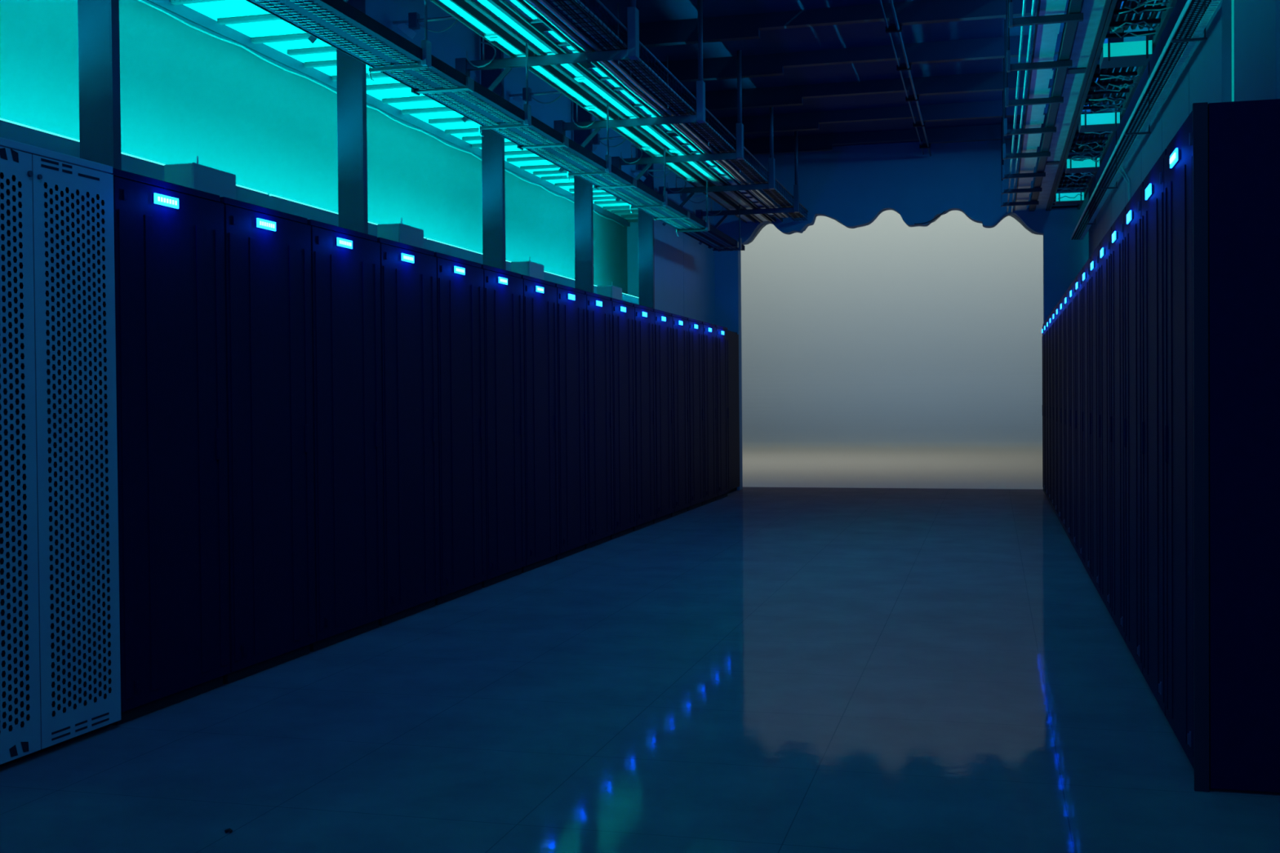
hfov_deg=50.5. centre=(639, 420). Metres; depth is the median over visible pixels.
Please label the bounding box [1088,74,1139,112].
cable tangle
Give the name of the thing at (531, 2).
conduit
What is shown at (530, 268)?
junction box
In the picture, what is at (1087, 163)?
diffuser
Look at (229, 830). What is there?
crumb
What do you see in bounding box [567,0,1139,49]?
beam
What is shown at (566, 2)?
cable
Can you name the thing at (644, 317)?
rack
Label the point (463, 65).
support bracket
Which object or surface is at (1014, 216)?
strip
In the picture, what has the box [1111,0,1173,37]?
cable tangle
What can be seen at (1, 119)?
light strip
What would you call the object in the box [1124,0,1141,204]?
pillar
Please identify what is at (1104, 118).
diffuser
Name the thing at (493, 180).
pillar
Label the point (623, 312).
rack
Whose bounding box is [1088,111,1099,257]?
pillar
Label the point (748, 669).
floor
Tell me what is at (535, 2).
conduit
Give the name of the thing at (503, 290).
rack
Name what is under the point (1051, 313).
rack
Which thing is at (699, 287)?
trim
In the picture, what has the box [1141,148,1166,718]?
rack
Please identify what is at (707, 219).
hanger
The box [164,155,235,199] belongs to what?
junction box
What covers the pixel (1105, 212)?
pillar
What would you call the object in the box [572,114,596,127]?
cable loop
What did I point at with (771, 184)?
support bracket
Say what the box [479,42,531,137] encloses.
hanger
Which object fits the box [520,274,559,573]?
rack
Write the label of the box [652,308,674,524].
rack
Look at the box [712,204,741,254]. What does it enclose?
hanger
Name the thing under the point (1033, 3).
conduit
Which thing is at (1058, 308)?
rack
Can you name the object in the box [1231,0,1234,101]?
trim
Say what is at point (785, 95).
beam
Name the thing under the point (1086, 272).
rack
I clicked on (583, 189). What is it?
pillar
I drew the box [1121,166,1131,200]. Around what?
cable
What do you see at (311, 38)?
support bracket
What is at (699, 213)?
support bracket
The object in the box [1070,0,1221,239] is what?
cable tray
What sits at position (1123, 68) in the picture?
cable bundle
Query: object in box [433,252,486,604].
rack
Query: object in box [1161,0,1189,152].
pillar
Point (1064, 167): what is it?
cable bundle
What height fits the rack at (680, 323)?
2.199 m
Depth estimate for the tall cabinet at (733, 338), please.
18.47 m
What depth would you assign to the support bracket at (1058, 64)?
9.86 m
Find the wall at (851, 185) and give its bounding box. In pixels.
[626,135,1088,490]
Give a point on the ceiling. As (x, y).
(868, 33)
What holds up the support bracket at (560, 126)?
hanging from the ceiling
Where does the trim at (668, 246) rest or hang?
on the rack at (680, 323)
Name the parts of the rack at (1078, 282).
handle, door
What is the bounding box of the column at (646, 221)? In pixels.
[637,93,654,308]
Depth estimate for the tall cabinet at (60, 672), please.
4.98 m
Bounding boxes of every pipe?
[392,12,457,39]
[509,87,563,106]
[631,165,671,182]
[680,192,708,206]
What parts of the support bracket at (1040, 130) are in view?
threaded rod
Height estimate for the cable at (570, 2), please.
0.023 m
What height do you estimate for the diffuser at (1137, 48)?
0.094 m
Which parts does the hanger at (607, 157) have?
rod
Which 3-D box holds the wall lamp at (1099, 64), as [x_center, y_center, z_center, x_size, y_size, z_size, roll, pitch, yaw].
[4.992,-3.670,14.759,0.110,0.045,2.600,0,1,15]
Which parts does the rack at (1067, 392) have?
handle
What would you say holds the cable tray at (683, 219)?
hanging from the hanger at (664, 193)
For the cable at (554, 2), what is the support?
in the basket tray at (598, 2)
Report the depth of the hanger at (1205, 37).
7.62 m
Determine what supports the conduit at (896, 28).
attached to the beam at (764, 64)
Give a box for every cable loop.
[466,41,496,67]
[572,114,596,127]
[620,145,642,163]
[666,177,686,192]
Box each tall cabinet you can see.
[0,137,120,768]
[727,330,739,493]
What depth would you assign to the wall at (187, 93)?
9.54 m
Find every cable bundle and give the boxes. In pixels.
[1058,167,1087,188]
[1070,129,1105,151]
[1084,66,1134,106]
[1107,0,1163,31]
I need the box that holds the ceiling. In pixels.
[537,0,1099,146]
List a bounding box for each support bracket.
[307,0,348,43]
[455,0,639,122]
[553,0,705,172]
[611,49,743,201]
[658,106,775,226]
[695,131,799,244]
[1000,122,1039,206]
[1001,117,1041,194]
[1002,90,1045,179]
[1003,57,1050,159]
[1004,0,1063,106]
[1004,19,1056,136]
[1006,0,1072,72]
[1008,0,1083,27]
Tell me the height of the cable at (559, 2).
0.023 m
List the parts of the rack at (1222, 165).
handle, door, corner post, panel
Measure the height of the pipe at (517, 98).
0.169 m
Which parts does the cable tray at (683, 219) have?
splice plate, splice plate, splice plate, splice plate, splice plate, splice plate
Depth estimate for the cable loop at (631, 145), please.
13.57 m
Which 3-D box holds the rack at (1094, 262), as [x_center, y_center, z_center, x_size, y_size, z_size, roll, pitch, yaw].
[3.333,0.013,8.481,0.960,2.199,0.792,0,1,15]
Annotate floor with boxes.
[0,487,1279,852]
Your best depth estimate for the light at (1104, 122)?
11.80 m
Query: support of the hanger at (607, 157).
hanging from the cable tray at (495, 11)
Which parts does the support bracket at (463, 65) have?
wall plate, threaded rod, post, ceiling rod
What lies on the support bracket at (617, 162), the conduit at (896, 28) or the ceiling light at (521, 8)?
the ceiling light at (521, 8)
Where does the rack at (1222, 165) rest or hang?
on the floor
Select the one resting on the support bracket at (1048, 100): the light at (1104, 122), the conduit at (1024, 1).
the conduit at (1024, 1)
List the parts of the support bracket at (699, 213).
wall plate, post, ceiling rod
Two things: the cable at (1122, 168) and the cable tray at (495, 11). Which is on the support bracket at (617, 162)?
the cable tray at (495, 11)
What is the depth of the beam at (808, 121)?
16.08 m
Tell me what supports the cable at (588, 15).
in the basket tray at (598, 2)
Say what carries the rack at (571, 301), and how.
on the floor
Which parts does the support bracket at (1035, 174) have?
threaded rod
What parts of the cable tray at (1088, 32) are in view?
rail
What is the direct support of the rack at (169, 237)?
on the floor
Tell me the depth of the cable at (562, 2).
10.38 m
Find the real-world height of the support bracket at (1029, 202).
1.050 m
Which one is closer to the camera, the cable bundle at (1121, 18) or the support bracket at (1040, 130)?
the cable bundle at (1121, 18)
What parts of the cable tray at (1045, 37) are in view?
rail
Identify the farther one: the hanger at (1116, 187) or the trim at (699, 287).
the trim at (699, 287)
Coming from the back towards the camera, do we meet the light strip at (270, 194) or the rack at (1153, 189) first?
the light strip at (270, 194)
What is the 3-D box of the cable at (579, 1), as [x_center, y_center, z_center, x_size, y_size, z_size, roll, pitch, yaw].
[0.693,-2.650,12.458,0.020,0.023,12.150,0,1,15]
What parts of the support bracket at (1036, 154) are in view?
threaded rod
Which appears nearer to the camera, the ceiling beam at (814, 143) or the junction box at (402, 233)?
the junction box at (402, 233)
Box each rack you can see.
[108,167,230,725]
[217,196,315,684]
[304,219,384,652]
[376,237,439,626]
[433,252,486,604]
[480,264,525,587]
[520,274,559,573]
[555,283,588,559]
[584,290,613,549]
[610,297,636,539]
[632,303,656,531]
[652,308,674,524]
[671,313,689,516]
[687,317,704,511]
[701,321,717,505]
[715,324,729,500]
[1041,321,1044,493]
[1044,318,1048,499]
[1046,313,1050,503]
[1049,309,1053,510]
[1053,304,1057,515]
[1056,298,1061,523]
[1060,293,1065,530]
[1064,284,1071,541]
[1069,276,1076,551]
[1075,266,1086,570]
[1081,256,1090,577]
[1089,242,1100,595]
[1098,226,1111,617]
[1110,206,1125,642]
[1124,181,1145,679]
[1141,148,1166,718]
[1164,98,1279,793]
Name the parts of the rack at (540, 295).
handle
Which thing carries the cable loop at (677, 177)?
hanging from the support bracket at (771, 184)
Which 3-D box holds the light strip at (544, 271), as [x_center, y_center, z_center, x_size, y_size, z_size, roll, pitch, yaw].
[-0.485,-1.508,15.243,0.024,0.017,4.650,0,1,15]
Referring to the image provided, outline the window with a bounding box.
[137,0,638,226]
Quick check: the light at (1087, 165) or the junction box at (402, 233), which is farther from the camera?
the light at (1087, 165)
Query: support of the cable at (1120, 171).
hanging from the cable tray at (1123, 157)
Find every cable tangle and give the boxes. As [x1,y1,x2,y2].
[1057,172,1095,199]
[1069,131,1112,162]
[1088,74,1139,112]
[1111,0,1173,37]
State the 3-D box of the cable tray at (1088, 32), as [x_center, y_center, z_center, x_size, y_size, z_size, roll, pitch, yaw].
[3.886,-2.693,12.470,0.167,0.080,10.980,0,1,15]
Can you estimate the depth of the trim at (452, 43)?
10.39 m
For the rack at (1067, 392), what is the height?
2.199 m
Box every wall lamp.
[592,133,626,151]
[1090,63,1107,98]
[1110,13,1127,33]
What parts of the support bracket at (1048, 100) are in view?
threaded rod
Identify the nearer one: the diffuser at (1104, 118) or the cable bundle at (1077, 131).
the diffuser at (1104, 118)
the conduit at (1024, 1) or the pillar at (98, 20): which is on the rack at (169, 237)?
the pillar at (98, 20)
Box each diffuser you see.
[1056,191,1084,201]
[1066,157,1099,168]
[1080,111,1119,124]
[1102,40,1151,57]
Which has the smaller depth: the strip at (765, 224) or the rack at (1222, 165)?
the rack at (1222, 165)
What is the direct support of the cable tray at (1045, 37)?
on the support bracket at (1048, 100)
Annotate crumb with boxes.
[224,828,232,833]
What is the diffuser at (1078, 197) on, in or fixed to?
attached to the light at (1079, 199)
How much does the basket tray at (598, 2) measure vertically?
0.137 m
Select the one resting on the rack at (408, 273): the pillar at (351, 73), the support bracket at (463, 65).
the pillar at (351, 73)
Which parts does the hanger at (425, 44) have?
rod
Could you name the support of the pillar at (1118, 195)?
on the rack at (1058, 308)
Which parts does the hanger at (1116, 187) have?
rod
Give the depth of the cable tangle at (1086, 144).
13.30 m
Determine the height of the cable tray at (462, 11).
0.075 m
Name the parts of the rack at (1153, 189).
handle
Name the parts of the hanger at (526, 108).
rod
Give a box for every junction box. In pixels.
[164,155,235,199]
[377,217,423,248]
[511,256,543,279]
[596,281,622,300]
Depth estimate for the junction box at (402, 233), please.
8.57 m
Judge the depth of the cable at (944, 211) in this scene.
18.14 m
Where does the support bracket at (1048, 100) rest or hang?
hanging from the ceiling
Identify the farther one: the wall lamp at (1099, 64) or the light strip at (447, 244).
the wall lamp at (1099, 64)
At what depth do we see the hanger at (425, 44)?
7.55 m
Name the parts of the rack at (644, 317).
handle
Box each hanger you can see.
[368,0,431,80]
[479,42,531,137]
[567,104,611,182]
[630,147,667,213]
[676,179,709,236]
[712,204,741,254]
[1079,134,1096,225]
[1097,78,1117,189]
[1124,0,1151,135]
[1171,3,1207,42]
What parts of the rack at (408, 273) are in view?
handle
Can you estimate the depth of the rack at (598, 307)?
11.87 m
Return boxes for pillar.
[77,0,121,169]
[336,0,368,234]
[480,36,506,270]
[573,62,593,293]
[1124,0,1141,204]
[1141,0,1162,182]
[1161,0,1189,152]
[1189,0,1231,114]
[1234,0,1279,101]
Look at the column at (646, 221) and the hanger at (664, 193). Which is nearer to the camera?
the hanger at (664, 193)
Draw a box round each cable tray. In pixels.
[245,0,744,251]
[430,0,755,223]
[464,0,772,222]
[1013,0,1082,211]
[1035,0,1111,210]
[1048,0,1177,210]
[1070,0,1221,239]
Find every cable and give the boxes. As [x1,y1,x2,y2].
[551,0,793,217]
[555,0,795,217]
[560,0,797,217]
[564,0,799,217]
[567,0,800,217]
[571,0,803,217]
[574,0,804,217]
[914,210,945,224]
[1119,169,1128,201]
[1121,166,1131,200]
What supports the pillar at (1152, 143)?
on the rack at (1078, 282)
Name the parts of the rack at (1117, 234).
handle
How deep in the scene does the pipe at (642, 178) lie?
14.90 m
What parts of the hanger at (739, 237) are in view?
rod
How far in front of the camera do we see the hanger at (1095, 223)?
15.73 m
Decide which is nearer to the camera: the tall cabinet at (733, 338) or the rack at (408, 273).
the rack at (408, 273)
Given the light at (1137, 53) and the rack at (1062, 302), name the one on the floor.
the rack at (1062, 302)
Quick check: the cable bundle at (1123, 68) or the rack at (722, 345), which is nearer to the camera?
the cable bundle at (1123, 68)
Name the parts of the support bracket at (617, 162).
wall plate, threaded rod, post, ceiling rod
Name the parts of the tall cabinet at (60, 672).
door, door frame, door frame, door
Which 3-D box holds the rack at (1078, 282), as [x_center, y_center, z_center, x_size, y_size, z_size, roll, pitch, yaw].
[3.735,-0.013,10.029,0.960,2.199,0.792,0,1,15]
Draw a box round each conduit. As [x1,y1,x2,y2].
[523,0,781,217]
[528,0,783,217]
[532,0,785,217]
[537,0,788,217]
[879,0,931,155]
[1006,0,1026,212]
[1011,0,1035,212]
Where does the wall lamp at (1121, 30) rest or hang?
attached to the ceiling
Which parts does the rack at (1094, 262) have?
handle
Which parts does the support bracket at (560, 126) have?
wall plate, threaded rod, threaded rod, ceiling rod, post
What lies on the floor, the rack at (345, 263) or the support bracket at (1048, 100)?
the rack at (345, 263)
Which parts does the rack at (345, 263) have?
handle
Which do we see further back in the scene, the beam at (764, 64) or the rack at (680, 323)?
the rack at (680, 323)
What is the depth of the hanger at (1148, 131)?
10.32 m
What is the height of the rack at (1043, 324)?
2.199 m
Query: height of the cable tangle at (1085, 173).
0.058 m
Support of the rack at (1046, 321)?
on the floor
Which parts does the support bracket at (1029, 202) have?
threaded rod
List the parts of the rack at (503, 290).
handle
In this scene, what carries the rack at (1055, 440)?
on the floor
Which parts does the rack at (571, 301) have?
handle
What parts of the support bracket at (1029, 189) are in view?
threaded rod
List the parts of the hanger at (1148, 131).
rod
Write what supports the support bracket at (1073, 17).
hanging from the ceiling
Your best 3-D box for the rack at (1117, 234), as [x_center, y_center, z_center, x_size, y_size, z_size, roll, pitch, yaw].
[2.930,0.041,6.933,0.960,2.199,0.792,0,1,15]
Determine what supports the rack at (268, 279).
on the floor
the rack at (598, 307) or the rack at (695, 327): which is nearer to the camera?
the rack at (598, 307)
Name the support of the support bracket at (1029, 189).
hanging from the ceiling
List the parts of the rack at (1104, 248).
handle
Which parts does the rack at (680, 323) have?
handle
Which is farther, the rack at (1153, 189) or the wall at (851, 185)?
the wall at (851, 185)
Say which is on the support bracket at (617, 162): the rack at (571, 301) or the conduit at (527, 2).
the conduit at (527, 2)
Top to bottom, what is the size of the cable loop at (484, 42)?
0.179 m
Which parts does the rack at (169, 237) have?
handle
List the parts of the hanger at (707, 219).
rod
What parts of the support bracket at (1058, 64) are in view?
threaded rod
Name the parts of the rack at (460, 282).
handle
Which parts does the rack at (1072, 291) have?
handle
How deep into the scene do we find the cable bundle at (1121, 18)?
8.88 m
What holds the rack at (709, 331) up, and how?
on the floor
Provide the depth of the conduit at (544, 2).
10.50 m
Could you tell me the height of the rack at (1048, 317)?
2.199 m
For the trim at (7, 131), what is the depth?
8.13 m
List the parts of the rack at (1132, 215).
handle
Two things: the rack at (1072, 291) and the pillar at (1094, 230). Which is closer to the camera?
the rack at (1072, 291)
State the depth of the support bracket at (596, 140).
13.05 m
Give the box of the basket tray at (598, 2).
[546,0,808,221]
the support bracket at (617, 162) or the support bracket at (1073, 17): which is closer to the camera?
the support bracket at (1073, 17)
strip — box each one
[0,117,268,195]
[269,193,426,239]
[426,238,511,262]
[543,271,639,298]
[745,223,768,244]
[1009,214,1037,235]
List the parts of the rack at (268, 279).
handle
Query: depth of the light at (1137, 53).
9.43 m
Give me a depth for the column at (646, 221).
15.13 m
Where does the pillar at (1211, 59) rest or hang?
on the rack at (1104, 248)
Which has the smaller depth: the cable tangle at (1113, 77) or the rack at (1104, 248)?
the rack at (1104, 248)
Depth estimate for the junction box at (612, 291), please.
13.33 m
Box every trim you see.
[0,120,639,304]
[271,0,637,197]
[653,132,684,316]
[682,138,715,324]
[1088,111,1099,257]
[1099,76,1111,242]
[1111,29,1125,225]
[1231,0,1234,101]
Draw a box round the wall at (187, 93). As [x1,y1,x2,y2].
[0,0,627,293]
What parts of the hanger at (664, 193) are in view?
rod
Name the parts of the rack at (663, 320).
handle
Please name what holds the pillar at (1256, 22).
on the rack at (1132, 215)
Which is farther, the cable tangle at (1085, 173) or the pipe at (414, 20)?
the cable tangle at (1085, 173)
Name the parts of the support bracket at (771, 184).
wall plate, post, ceiling rod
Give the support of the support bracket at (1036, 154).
hanging from the ceiling
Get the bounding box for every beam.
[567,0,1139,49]
[614,30,1123,84]
[653,68,1111,113]
[676,98,1099,136]
[703,121,1078,155]
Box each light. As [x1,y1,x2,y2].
[498,0,782,222]
[1054,191,1084,204]
[1065,156,1099,173]
[1078,107,1119,132]
[1099,35,1151,68]
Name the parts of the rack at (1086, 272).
handle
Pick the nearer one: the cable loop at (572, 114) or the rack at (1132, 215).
the rack at (1132, 215)
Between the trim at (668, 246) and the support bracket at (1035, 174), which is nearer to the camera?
the support bracket at (1035, 174)

